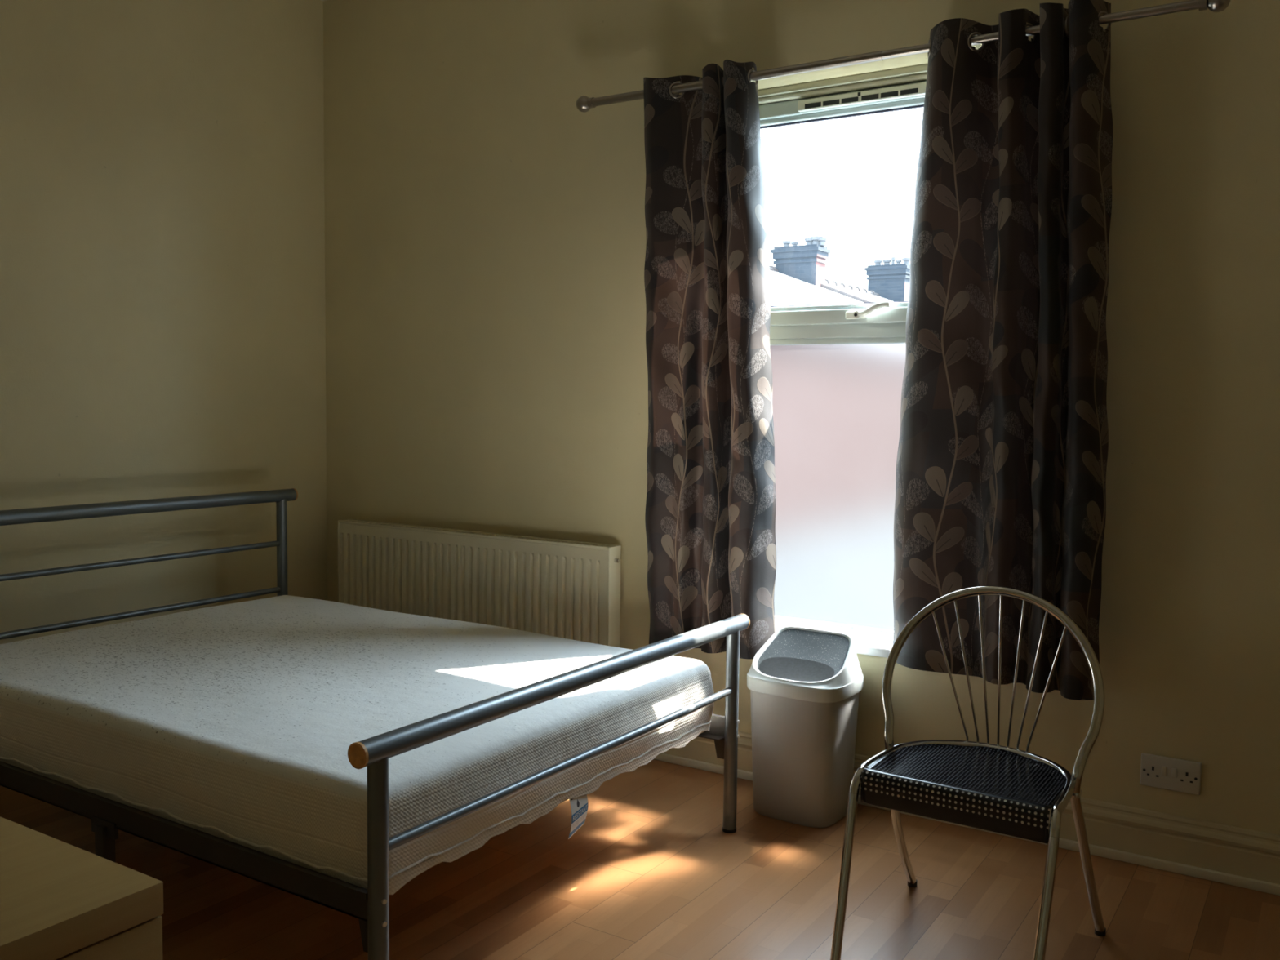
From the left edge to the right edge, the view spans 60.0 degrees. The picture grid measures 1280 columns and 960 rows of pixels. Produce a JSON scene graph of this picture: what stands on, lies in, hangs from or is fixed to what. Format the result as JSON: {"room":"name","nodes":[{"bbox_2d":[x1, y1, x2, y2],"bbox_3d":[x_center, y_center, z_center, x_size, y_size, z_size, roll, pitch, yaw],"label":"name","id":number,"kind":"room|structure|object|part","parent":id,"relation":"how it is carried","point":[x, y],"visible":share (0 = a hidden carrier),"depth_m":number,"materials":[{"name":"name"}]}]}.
{"room":"bedroom","nodes":[
{"label":"bedroom","id":0,"kind":"room"},
{"bbox_2d":[0,0,327,644],"bbox_3d":[-2.815,-0.452,2.965,0.200,3.045,4.900,3,5,33],"label":"wall","id":1,"kind":"structure","parent":0,"point":[162,317],"depth_m":4.26,"materials":[{"name":"paint"}]},
{"bbox_2d":[0,759,1279,959],"bbox_3d":[-0.671,1.240,1.873,5.150,0.120,5.200,3,5,33],"label":"floor","id":2,"kind":"structure","parent":0,"point":[651,871],"depth_m":2.95,"materials":[{"name":"brown wood"}]},
{"bbox_2d":[0,816,163,959],"bbox_3d":[-1.143,0.901,1.490,0.575,0.600,0.763,3,5,33],"label":"dresser","id":3,"kind":"object","parent":2,"relation":"on","point":[60,900],"visible":1,"depth_m":1.60,"materials":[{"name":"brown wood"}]},
{"bbox_3d":[-0.923,0.773,1.343,0.020,0.212,0.755,3,5,33],"label":"drawer","id":4,"kind":"part","parent":3,"relation":"part of","materials":[{"name":"brown wood"}]},
{"bbox_2d":[0,488,750,959],"bbox_3d":[-0.976,0.598,3.328,2.104,0.945,1.586,3,5,33],"label":"frame","id":5,"kind":"object","parent":2,"relation":"on","point":[371,905],"visible":0.56,"depth_m":2.65,"materials":[{"name":"silver metal"}]},
{"bbox_3d":[-1.287,0.965,2.674,0.095,0.300,0.032,3,5,33],"label":"leg","id":6,"kind":"part","parent":5,"relation":"part of","materials":[{"name":"grey metal"}]},
{"bbox_3d":[-1.834,0.101,3.848,0.049,0.049,1.568,3,5,33],"label":"head rail","id":7,"kind":"part","parent":5,"relation":"part of","materials":[{"name":"silver metal"}]},
{"bbox_3d":[-1.369,0.789,2.731,2.013,0.064,0.050,3,5,33],"label":"rail","id":8,"kind":"part","parent":5,"relation":"part of","materials":[{"name":"grey metal"}]},
{"bbox_3d":[-1.447,0.524,4.493,0.041,0.906,0.041,3,5,33],"label":"post","id":9,"kind":"part","parent":5,"relation":"part of","materials":[{"name":"silver metal"}]},
{"bbox_2d":[0,595,714,894],"bbox_3d":[-0.974,0.686,3.323,1.988,0.323,1.421,3,5,33],"label":"mattress","id":10,"kind":"object","parent":5,"relation":"on","point":[237,722],"visible":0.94,"depth_m":2.81,"materials":[{"name":"white fabric"}]},
{"bbox_3d":[-0.511,0.842,2.168,0.041,0.628,0.041,3,5,33],"label":"post","id":11,"kind":"part","parent":5,"relation":"part of","materials":[{"name":"silver metal"}]},
{"bbox_3d":[-0.109,0.480,2.764,0.049,0.049,1.568,3,5,33],"label":"foot rail","id":12,"kind":"part","parent":5,"relation":"part of","materials":[{"name":"silver metal"}]},
{"bbox_3d":[-0.592,0.712,3.940,2.013,0.064,0.050,3,5,33],"label":"rail","id":13,"kind":"part","parent":5,"relation":"part of","materials":[{"name":"grey metal"}]},
{"bbox_3d":[0.280,0.764,3.398,0.041,0.628,0.041,3,5,33],"label":"post","id":14,"kind":"part","parent":5,"relation":"part of","materials":[{"name":"silver metal"}]},
{"bbox_2d":[746,626,863,827],"bbox_3d":[0.529,0.783,3.578,0.332,0.579,0.296,4,5,34],"label":"waste bin","id":15,"kind":"object","parent":2,"relation":"on","point":[805,685],"visible":0.96,"depth_m":3.48,"materials":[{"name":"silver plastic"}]},
{"bbox_3d":[0.493,0.601,3.509,0.256,0.049,0.105,4,5,34],"label":"flap dish","id":16,"kind":"part","parent":15,"relation":"part of","materials":[{"name":"plastic"}]},
{"bbox_3d":[0.532,0.581,3.564,0.332,0.174,0.296,4,5,34],"label":"lid","id":17,"kind":"part","parent":15,"relation":"part of","materials":[{"name":"white plastic"}]},
{"bbox_2d":[830,585,1106,959],"bbox_3d":[0.792,0.708,2.635,0.532,0.871,0.624,3,5,33],"label":"chair","id":18,"kind":"object","parent":2,"relation":"on","point":[1006,790],"visible":1,"depth_m":2.59,"materials":[{"name":"silver metal"}]},
{"bbox_3d":[0.472,0.936,2.572,0.024,0.399,0.140,3,5,28],"label":"leg","id":19,"kind":"part","parent":18,"relation":"part of","materials":[{"name":"silver metal"}]},
{"bbox_3d":[0.686,0.903,2.919,0.029,0.429,0.279,3,5,28],"label":"leg","id":20,"kind":"part","parent":18,"relation":"part of","materials":[{"name":"silver metal"}]},
{"bbox_3d":[0.798,0.711,2.643,0.476,0.064,0.404,3,5,33],"label":"seat frame","id":21,"kind":"part","parent":18,"relation":"part of","materials":[{"name":"silver metal"}]},
{"bbox_3d":[0.805,0.690,2.653,0.426,0.015,0.353,3,5,33],"label":"seat","id":22,"kind":"part","parent":18,"relation":"part of","materials":[{"name":"black plastic"}]},
{"bbox_3d":[0.842,0.958,2.329,0.024,0.399,0.140,4,5,38],"label":"leg","id":23,"kind":"part","parent":18,"relation":"part of","materials":[{"name":"silver metal"}]},
{"bbox_3d":[1.078,0.926,2.662,0.029,0.429,0.279,4,5,38],"label":"leg","id":24,"kind":"part","parent":18,"relation":"part of","materials":[{"name":"silver metal"}]},
{"bbox_2d":[323,0,1279,835],"bbox_3d":[0.671,-0.469,3.818,5.150,3.045,0.300,3,5,33],"label":"wall","id":25,"kind":"structure","parent":0,"point":[486,235],"depth_m":3.95,"materials":[{"name":"paint"}]},
{"bbox_2d":[337,519,621,647],"bbox_3d":[-0.692,0.597,4.520,1.507,0.779,0.106,3,5,33],"label":"radiator","id":26,"kind":"object","parent":25,"relation":"attached to","point":[569,589],"visible":0.59,"depth_m":4.40,"materials":[{"name":"metal"}]},
{"bbox_3d":[-1.298,0.474,4.884,0.010,0.601,0.077,3,5,33],"label":"panel","id":27,"kind":"part","parent":26,"relation":"part of","materials":[{"name":"metal"}]},
{"bbox_2d":[338,519,617,550],"bbox_3d":[-0.695,0.215,4.480,1.425,0.010,0.076,3,5,33],"label":"grille","id":28,"kind":"object","parent":26,"relation":"attached to","point":[353,524],"depth_m":4.43,"materials":[{"name":"metal"}]},
{"bbox_3d":[-0.685,0.516,4.524,1.425,0.605,0.012,3,5,33],"label":"panel","id":29,"kind":"part","parent":26,"relation":"part of","materials":[{"name":"metal"}]},
{"bbox_3d":[-0.099,0.545,4.117,0.010,0.601,0.077,3,5,33],"label":"panel","id":30,"kind":"part","parent":26,"relation":"part of","materials":[{"name":"metal"}]},
{"bbox_2d":[774,618,893,657],"bbox_3d":[0.714,0.545,3.783,1.140,0.028,0.249,3,5,33],"label":"window sill","id":31,"kind":"structure","parent":25,"relation":"attached to","point":[868,642],"depth_m":3.78,"materials":[{"name":"grey paint"}]},
{"bbox_2d":[757,63,927,104],"bbox_3d":[0.780,-1.346,3.740,1.070,0.041,0.049,3,5,33],"label":"lining","id":32,"kind":"object","parent":25,"relation":"attached to","point":[916,73],"visible":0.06,"depth_m":3.78,"materials":[{"name":"beige"}]},
{"bbox_2d":[759,80,926,633],"bbox_3d":[0.782,-0.388,3.831,1.070,1.958,0.117,3,5,33],"label":"window","id":33,"kind":"structure","parent":25,"relation":"in","point":[838,369],"depth_m":3.92,"materials":[{"name":"glass"}]},
{"bbox_3d":[0.791,0.024,3.882,0.946,1.057,0.001,3,5,33],"label":"frosted pane","id":34,"kind":"part","parent":33,"relation":"part of","materials":[{"name":"white glass"}]},
{"bbox_3d":[0.798,-0.390,3.855,1.070,1.958,0.060,3,5,33],"label":"frame","id":35,"kind":"part","parent":33,"relation":"part of","materials":[{"name":"white plastic"}]},
{"bbox_3d":[0.797,-0.933,3.804,0.997,0.789,0.058,3,5,33],"label":"sash","id":36,"kind":"part","parent":33,"relation":"part of","materials":[{"name":"white plastic"}]},
{"bbox_3d":[0.743,-0.568,3.819,0.075,0.027,0.014,3,5,33],"label":"handle","id":37,"kind":"part","parent":33,"relation":"part of","materials":[{"name":"white plastic"}]},
{"bbox_2d":[797,82,926,111],"bbox_3d":[0.748,-1.298,3.765,0.458,0.037,0.021,3,5,33],"label":"vent","id":38,"kind":"object","parent":33,"relation":"attached to","point":[909,93],"depth_m":3.76,"materials":[{"name":"grey plastic"}]},
{"bbox_3d":[0.785,-0.577,3.765,0.136,0.053,0.027,4,5,40],"label":"handle lever","id":39,"kind":"part","parent":33,"relation":"part of","materials":[{"name":"white plastic"}]},
{"bbox_2d":[576,0,1230,112],"bbox_3d":[0.681,-1.323,3.490,2.097,0.086,0.148,3,5,33],"label":"curtain rod","id":40,"kind":"object","parent":25,"relation":"attached to","point":[584,104],"visible":0.81,"depth_m":3.40,"materials":[{"name":"silver metal"}]},
{"bbox_2d":[643,59,776,659],"bbox_3d":[0.219,-0.390,3.771,0.508,1.978,0.140,3,5,33],"label":"curtain","id":41,"kind":"object","parent":40,"relation":"hanging from","point":[711,501],"visible":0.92,"depth_m":3.76,"materials":[{"name":"brown fabric"}]},
{"bbox_2d":[892,0,1112,700],"bbox_3d":[1.040,-0.366,3.252,0.648,1.954,0.132,4,5,37],"label":"curtain","id":42,"kind":"object","parent":40,"relation":"hanging from","point":[1003,446],"visible":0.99,"depth_m":3.21,"materials":[{"name":"brown fabric"}]},
{"bbox_2d":[653,730,1279,895],"bbox_3d":[0.566,0.981,3.785,4.750,0.155,0.024,3,5,33],"label":"baseboard","id":43,"kind":"structure","parent":25,"relation":"attached to","point":[1215,846],"depth_m":3.18,"materials":[{"name":"beige paint"}]},
{"bbox_2d":[1139,752,1201,795],"bbox_3d":[1.515,0.840,3.171,0.157,0.094,0.014,3,5,33],"label":"double socket","id":44,"kind":"object","parent":25,"relation":"attached to","point":[1177,775],"visible":1,"depth_m":3.17,"materials":[{"name":"grey plastic"}]},
{"bbox_2d":[1161,766,1166,775],"bbox_3d":[1.500,0.833,3.175,0.013,0.026,0.005,3,5,33],"label":"rocker switch","id":45,"kind":"object","parent":44,"relation":"attached to","point":[1163,768],"depth_m":3.17,"materials":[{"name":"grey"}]},
{"bbox_2d":[1171,768,1177,777],"bbox_3d":[1.521,0.834,3.161,0.013,0.026,0.005,3,5,33],"label":"rocker switch","id":46,"kind":"object","parent":44,"relation":"attached to","point":[1174,771],"depth_m":3.16,"materials":[{"name":"grey plastic"}]},
{"label":"outside","id":47,"kind":"structure","parent":0,"visible":0},
{"bbox_3d":[23.103,-0.817,43.305,120.000,0.150,89.100,3,5,33],"label":"ground","id":48,"kind":"structure","parent":47,"visible":0},
{"bbox_2d":[768,235,910,306],"bbox_3d":[15.429,-2.577,26.876,23.420,5.520,41.600,3,5,33],"label":"house","id":49,"kind":"structure","parent":48,"relation":"on","point":[797,277],"depth_m":22.29,"materials":[{"name":"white brick"}]},
{"bbox_2d":[782,240,791,246],"bbox_3d":[3.001,-4.810,22.675,0.184,0.140,0.189,3,5,33],"label":"chimney pot","id":50,"kind":"object","parent":49,"relation":"on","point":[786,243],"depth_m":22.61,"materials":[{"name":"grey ceramic"}]},
{"bbox_2d":[791,242,799,245],"bbox_3d":[3.152,-4.781,22.579,0.158,0.100,0.162,3,5,33],"label":"chimney pot","id":51,"kind":"object","parent":49,"relation":"on","point":[792,243],"depth_m":22.53,"materials":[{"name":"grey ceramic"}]},
{"bbox_2d":[804,237,813,244],"bbox_3d":[3.439,-4.794,22.394,0.237,0.160,0.243,3,5,33],"label":"chimney pot","id":52,"kind":"object","parent":49,"relation":"on","point":[809,241],"depth_m":22.32,"materials":[{"name":"grey ceramic"}]},
{"bbox_2d":[810,235,823,244],"bbox_3d":[3.557,-4.797,22.318,0.263,0.180,0.270,3,5,33],"label":"chimney pot","id":53,"kind":"object","parent":49,"relation":"on","point":[814,239],"depth_m":22.21,"materials":[{"name":"grey ceramic"}]},
{"bbox_2d":[817,237,827,246],"bbox_3d":[3.658,-4.776,22.255,0.211,0.150,0.216,3,5,33],"label":"chimney pot","id":54,"kind":"object","parent":49,"relation":"on","point":[821,241],"depth_m":22.19,"materials":[{"name":"grey ceramic"}]},
{"bbox_2d":[873,260,882,265],"bbox_3d":[5.926,-5.389,27.627,0.211,0.140,0.216,3,5,33],"label":"chimney pot","id":55,"kind":"object","parent":49,"relation":"on","point":[877,262],"depth_m":27.56,"materials":[{"name":"grey ceramic"}]},
{"bbox_2d":[882,259,891,264],"bbox_3d":[6.120,-5.377,27.503,0.211,0.140,0.216,3,5,33],"label":"chimney pot","id":56,"kind":"object","parent":49,"relation":"on","point":[886,261],"depth_m":27.44,"materials":[{"name":"grey ceramic"}]},
{"bbox_2d":[891,257,895,264],"bbox_3d":[6.255,-5.399,27.415,0.105,0.200,0.108,3,5,33],"label":"chimney pot","id":57,"kind":"object","parent":49,"relation":"on","point":[893,259],"depth_m":27.38,"materials":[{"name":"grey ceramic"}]},
{"bbox_2d":[895,259,902,263],"bbox_3d":[6.372,-5.353,27.342,0.158,0.120,0.162,3,5,33],"label":"chimney pot","id":58,"kind":"object","parent":49,"relation":"on","point":[898,261],"depth_m":27.29,"materials":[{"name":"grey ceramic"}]},
{"bbox_2d":[902,257,910,264],"bbox_3d":[6.541,-5.363,27.233,0.211,0.160,0.216,3,5,33],"label":"chimney pot","id":59,"kind":"object","parent":49,"relation":"on","point":[906,260],"depth_m":27.17,"materials":[{"name":"grey ceramic"}]}
]}

